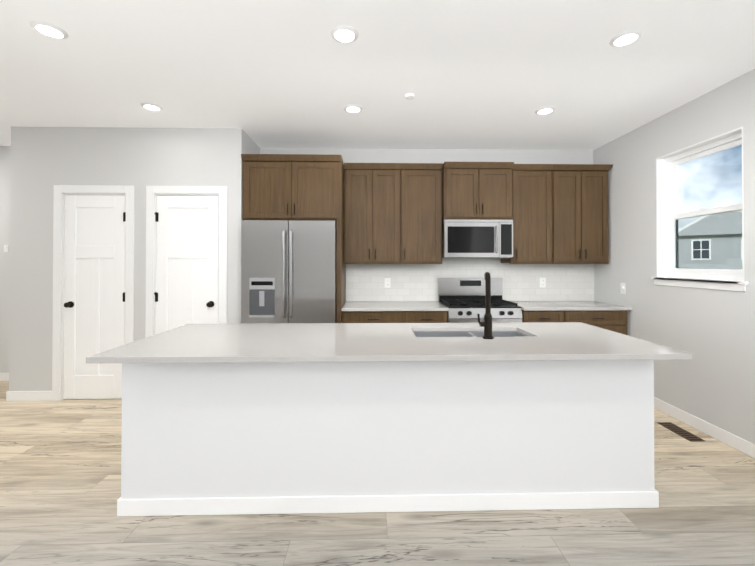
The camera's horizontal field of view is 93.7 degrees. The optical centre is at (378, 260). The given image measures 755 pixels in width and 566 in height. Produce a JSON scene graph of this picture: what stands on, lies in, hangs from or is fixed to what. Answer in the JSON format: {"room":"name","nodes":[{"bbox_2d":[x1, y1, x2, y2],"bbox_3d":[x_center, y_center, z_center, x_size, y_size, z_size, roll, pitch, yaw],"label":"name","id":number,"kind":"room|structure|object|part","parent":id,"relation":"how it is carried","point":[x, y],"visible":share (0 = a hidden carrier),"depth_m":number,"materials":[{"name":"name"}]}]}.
{"room":"kitchen","nodes":[
{"label":"kitchen","id":0,"kind":"room"},
{"bbox_2d":[9,127,259,390],"bbox_3d":[-2.551,0.032,3.870,2.290,2.740,0.610,0,0,-1],"label":"wall","id":1,"kind":"structure","parent":0,"point":[44,160],"depth_m":3.56,"materials":[{"name":"white paint"}]},
{"bbox_2d":[8,391,51,400],"bbox_3d":[-3.469,1.352,3.528,0.439,0.095,0.017,0,0,-1],"label":"baseboard","id":2,"kind":"structure","parent":1,"relation":"attached to","point":[12,395],"depth_m":3.52,"materials":[{"name":"white wood"}]},
{"bbox_2d":[52,185,133,400],"bbox_3d":[-2.861,0.325,3.583,0.789,2.150,0.184,0,0,-1],"label":"pantry door","id":3,"kind":"structure","parent":1,"relation":"in","point":[93,269],"depth_m":3.56,"materials":[{"name":"white wood"}]},
{"bbox_2d":[145,186,227,337],"bbox_3d":[-1.941,0.325,3.604,0.807,2.150,0.184,0,0,-1],"label":"closet door","id":4,"kind":"structure","parent":1,"relation":"in","point":[186,254],"depth_m":3.58,"materials":[{"name":"white wood"}]},
{"bbox_2d":[0,146,592,372],"bbox_3d":[-1.705,0.035,4.269,8.920,2.740,0.150,0,0,-1],"label":"wall","id":5,"kind":"structure","parent":0,"point":[461,155],"depth_m":4.24,"materials":[{"name":"white paint"}]},
{"bbox_2d":[0,373,8,380],"bbox_3d":[-4.843,1.356,4.103,2.280,0.095,0.017,0,0,-1],"label":"baseboard","id":6,"kind":"structure","parent":5,"relation":"attached to","point":[3,376],"depth_m":4.11,"materials":[{"name":"white wood"}]},
{"bbox_2d":[344,163,400,263],"bbox_3d":[-0.077,-0.512,4.050,0.623,1.110,0.366,0,0,-1],"label":"upper cabinet","id":7,"kind":"object","parent":5,"relation":"attached to","point":[371,213],"visible":1,"depth_m":3.91,"materials":[{"name":"brown wood"}]},
{"bbox_2d":[400,163,442,263],"bbox_3d":[0.469,-0.511,4.063,0.465,1.110,0.366,0,0,-1],"label":"upper cabinet","id":8,"kind":"object","parent":5,"relation":"attached to","point":[420,213],"visible":0.98,"depth_m":3.92,"materials":[{"name":"brown wood"}]},
{"bbox_2d":[346,258,593,300],"bbox_3d":[1.105,0.233,4.252,2.997,0.512,0.008,0,0,-1],"label":"tile backsplash","id":9,"kind":"structure","parent":5,"relation":"attached to","point":[520,282],"depth_m":4.25,"materials":[{"name":"white tile"}]},
{"bbox_2d":[384,278,390,287],"bbox_3d":[0.101,0.270,4.219,0.072,0.116,0.008,0,0,-1],"label":"outlet","id":10,"kind":"object","parent":9,"relation":"attached to","point":[387,282],"visible":1,"depth_m":4.22,"materials":[{"name":"white plastic"}]},
{"bbox_2d":[540,278,545,286],"bbox_3d":[1.971,0.270,4.262,0.072,0.116,0.008,0,0,-1],"label":"outlet","id":11,"kind":"object","parent":9,"relation":"attached to","point":[542,282],"visible":1,"depth_m":4.26,"materials":[{"name":"white plastic"}]},
{"bbox_2d":[442,162,513,220],"bbox_3d":[1.086,-0.756,4.044,0.756,0.622,0.436,0,0,-1],"label":"upper cabinet","id":12,"kind":"object","parent":5,"relation":"attached to","point":[476,190],"visible":0.96,"depth_m":3.87,"materials":[{"name":"brown wood"}]},
{"bbox_2d":[442,220,512,257],"bbox_3d":[1.086,-0.233,4.037,0.756,0.417,0.439,0,0,-1],"label":"microwave","id":13,"kind":"object","parent":12,"relation":"attached to","point":[477,238],"visible":0.98,"depth_m":3.86,"materials":[{"name":"silver metal"}]},
{"bbox_3d":[1.283,-0.227,3.845,0.017,0.310,0.047,0,0,-1],"label":"microwave handle","id":14,"kind":"part","parent":13,"relation":"part of","materials":[{"name":"silver metal"}]},
{"bbox_2d":[501,164,552,263],"bbox_3d":[1.701,-0.511,4.091,0.465,1.110,0.366,0,0,-1],"label":"upper cabinet","id":15,"kind":"object","parent":5,"relation":"attached to","point":[532,208],"visible":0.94,"depth_m":3.95,"materials":[{"name":"brown wood"}]},
{"bbox_2d":[551,164,612,263],"bbox_3d":[2.270,-0.511,4.104,0.669,1.110,0.366,0,0,-1],"label":"upper cabinet","id":16,"kind":"object","parent":5,"relation":"attached to","point":[580,230],"visible":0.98,"depth_m":3.96,"materials":[{"name":"brown wood"}]},
{"bbox_2d":[0,381,754,565],"bbox_3d":[-1.613,1.423,0.204,8.920,0.100,8.260,0,0,-1],"label":"floor","id":17,"kind":"structure","parent":0,"point":[60,478],"depth_m":1.86,"materials":[{"name":"brown wood"}]},
{"bbox_2d":[241,220,336,323],"bbox_3d":[-0.909,0.503,3.808,0.926,1.794,0.740,0,0,-1],"label":"refrigerator","id":18,"kind":"object","parent":17,"relation":"on","point":[288,271],"visible":0.52,"depth_m":3.51,"materials":[{"name":"grey metal"}]},
{"bbox_2d":[241,154,345,322],"bbox_3d":[-0.895,0.167,3.881,1.007,2.469,0.656,0,0,-1],"label":"tall cabinet","id":19,"kind":"object","parent":17,"relation":"on","point":[288,187],"visible":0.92,"depth_m":3.60,"materials":[{"name":"brown wood"}]},
{"bbox_2d":[117,362,658,515],"bbox_3d":[0.066,0.947,2.334,2.984,0.882,0.772,0,0,-1],"label":"kitchen island","id":20,"kind":"object","parent":17,"relation":"on","point":[262,418],"depth_m":1.96,"materials":[{"name":"white paint"}]},
{"bbox_3d":[0.067,1.344,2.305,2.984,0.089,0.718,0,0,-1],"label":"baseboard trim","id":21,"kind":"part","parent":20,"relation":"part of","materials":[{"name":"white wood"}]},
{"bbox_2d":[86,322,691,365],"bbox_3d":[0.068,0.490,2.224,3.008,0.030,0.947,0,0,-1],"label":"island countertop","id":22,"kind":"structure","parent":20,"relation":"on","point":[543,341],"depth_m":1.98,"materials":[{"name":"white stone"}]},
{"bbox_2d":[414,331,525,336],"bbox_3d":[0.609,0.652,2.359,0.812,0.290,0.377,0,0,-1],"label":"sink","id":23,"kind":"object","parent":22,"relation":"in","point":[467,334],"visible":0.12,"depth_m":2.52,"materials":[{"name":"silver metal"}]},
{"bbox_2d":[477,272,493,338],"bbox_3d":[0.657,0.274,2.228,0.142,0.400,0.233,0,0,-1],"label":"faucet","id":24,"kind":"object","parent":22,"relation":"on","point":[486,324],"visible":1,"depth_m":2.13,"materials":[{"name":"brown metal"}]},
{"bbox_2d":[341,301,448,322],"bbox_3d":[0.158,0.945,3.903,1.090,0.913,0.648,0,0,-1],"label":"base cabinet","id":25,"kind":"object","parent":17,"relation":"on","point":[394,312],"visible":0.33,"depth_m":3.63,"materials":[{"name":"brown wood"}]},
{"bbox_2d":[341,301,448,310],"bbox_3d":[0.158,0.503,3.907,1.090,0.030,0.648,0,0,-1],"label":"countertop","id":26,"kind":"structure","parent":25,"relation":"on","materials":[{"name":"stone"}]},
{"bbox_2d":[438,278,521,322],"bbox_3d":[1.089,0.804,3.901,0.762,1.194,0.677,0,0,-1],"label":"range","id":27,"kind":"object","parent":17,"relation":"on","point":[462,300],"visible":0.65,"depth_m":3.91,"materials":[{"name":"silver metal"}]},
{"bbox_2d":[510,301,631,334],"bbox_3d":[2.035,0.945,3.946,1.124,0.913,0.648,0,0,-1],"label":"base cabinet","id":28,"kind":"object","parent":17,"relation":"on","point":[610,317],"visible":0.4,"depth_m":3.67,"materials":[{"name":"brown wood"}]},
{"bbox_2d":[510,301,631,310],"bbox_3d":[2.035,0.504,3.950,1.124,0.030,0.648,0,0,-1],"label":"countertop","id":29,"kind":"structure","parent":28,"relation":"on","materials":[{"name":"stone"}]},
{"bbox_2d":[657,422,704,441],"bbox_3d":[2.447,1.391,2.878,0.120,0.004,0.320,0,0,-1],"label":"floor vent","id":30,"kind":"object","parent":17,"relation":"in","point":[683,433],"visible":1,"depth_m":2.86,"materials":[{"name":"brown metal"}]},
{"bbox_2d":[0,0,754,149],"bbox_3d":[-1.613,-1.417,0.227,8.920,0.100,8.260,0,0,-1],"label":"ceiling","id":31,"kind":"structure","parent":0,"point":[483,74],"depth_m":2.48,"materials":[{"name":"white paint"}]},
{"bbox_2d":[29,20,68,38],"bbox_3d":[-1.935,-1.346,2.079,0.170,0.012,0.170,0,0,-1],"label":"recessed light","id":32,"kind":"object","parent":31,"relation":"in","point":[49,29],"visible":0.98,"depth_m":2.06,"materials":[{"name":"white plastic"}]},
{"bbox_2d":[140,102,162,110],"bbox_3d":[-1.988,-1.338,3.098,0.170,0.012,0.170,0,0,-1],"label":"recessed light","id":33,"kind":"object","parent":31,"relation":"in","point":[151,106],"visible":1,"depth_m":3.08,"materials":[{"name":"white plastic"}]},
{"bbox_2d":[330,25,358,42],"bbox_3d":[-0.205,-1.345,2.119,0.170,0.012,0.170,0,0,-1],"label":"recessed light","id":34,"kind":"object","parent":31,"relation":"in","point":[344,33],"visible":0.92,"depth_m":2.10,"materials":[{"name":"white plastic"}]},
{"bbox_2d":[344,104,362,111],"bbox_3d":[-0.229,-1.337,3.138,0.170,0.012,0.170,0,0,-1],"label":"recessed light","id":35,"kind":"object","parent":31,"relation":"in","point":[353,108],"visible":0.98,"depth_m":3.12,"materials":[{"name":"white plastic"}]},
{"bbox_2d":[405,93,414,99],"bbox_3d":[0.252,-1.331,2.889,0.080,0.030,0.080,0,0,-1],"label":"smoke detector","id":36,"kind":"object","parent":31,"relation":"attached to","point":[409,96],"visible":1,"depth_m":2.87,"materials":[{"name":"white plastic"}]},
{"bbox_2d":[535,106,555,114],"bbox_3d":[1.491,-1.337,3.178,0.170,0.012,0.170,0,0,-1],"label":"recessed light","id":37,"kind":"object","parent":31,"relation":"in","point":[544,110],"visible":1,"depth_m":3.17,"materials":[{"name":"white plastic"}]},
{"bbox_2d":[609,29,642,46],"bbox_3d":[1.504,-1.345,2.158,0.170,0.012,0.170,0,0,-1],"label":"recessed light","id":38,"kind":"object","parent":31,"relation":"in","point":[625,37],"visible":0.94,"depth_m":2.14,"materials":[{"name":"white plastic"}]},
{"bbox_2d":[593,69,754,443],"bbox_3d":[2.771,0.004,0.316,0.150,2.740,7.960,0,0,-1],"label":"wall","id":39,"kind":"structure","parent":0,"point":[712,331],"depth_m":3.03,"materials":[{"name":"white paint"}]},
{"bbox_2d":[620,283,625,293],"bbox_3d":[2.610,0.301,3.791,0.011,0.116,0.072,0,0,-1],"label":"light switch","id":40,"kind":"object","parent":39,"relation":"attached to","point":[622,288],"visible":1,"depth_m":3.78,"materials":[{"name":"white plastic"}]},
{"bbox_2d":[651,277,747,291],"bbox_3d":[2.696,0.194,2.958,0.180,0.072,0.850,0,0,-1],"label":"window sill","id":41,"kind":"structure","parent":39,"relation":"attached to","point":[731,285],"depth_m":2.87,"materials":[{"name":"white wood"}]},
{"bbox_2d":[656,127,743,281],"bbox_3d":[2.711,-0.395,2.963,0.149,1.149,0.789,0,0,-1],"label":"window frame","id":42,"kind":"structure","parent":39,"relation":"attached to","point":[660,216],"depth_m":3.34,"materials":[{"name":"white"}]},
{"bbox_2d":[665,132,742,280],"bbox_3d":[2.744,-0.400,2.964,0.074,1.116,0.766,0,0,-1],"label":"window","id":43,"kind":"structure","parent":42,"relation":"attached to","point":[672,164],"depth_m":3.07,"materials":[{"name":"white"}]},
{"bbox_2d":[676,211,742,268],"bbox_3d":[2.783,-0.149,2.963,0.008,0.543,0.696,0,0,-1],"label":"screen","id":44,"kind":"object","parent":43,"relation":"attached to","point":[677,254],"depth_m":2.98,"materials":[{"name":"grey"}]},
{"bbox_2d":[654,397,754,457],"bbox_3d":[2.697,1.324,-0.012,0.014,0.095,7.270,0,0,-1],"label":"baseboard","id":45,"kind":"structure","parent":39,"relation":"attached to","point":[732,440],"depth_m":2.82,"materials":[{"name":"white wood"}]},
{"label":"outside","id":46,"kind":"structure","parent":0,"visible":0},
{"bbox_3d":[46.311,5.527,25.896,86.380,0.100,130.000,0,0,-1],"label":"ground","id":47,"kind":"structure","parent":46,"visible":0},
{"bbox_2d":[678,203,742,269],"bbox_3d":[31.208,0.221,32.760,31.780,10.620,11.800,0,-1,37],"label":"townhouses","id":48,"kind":"structure","parent":47,"relation":"on","point":[725,244],"depth_m":29.36,"materials":[{"name":"grey"}]}
]}

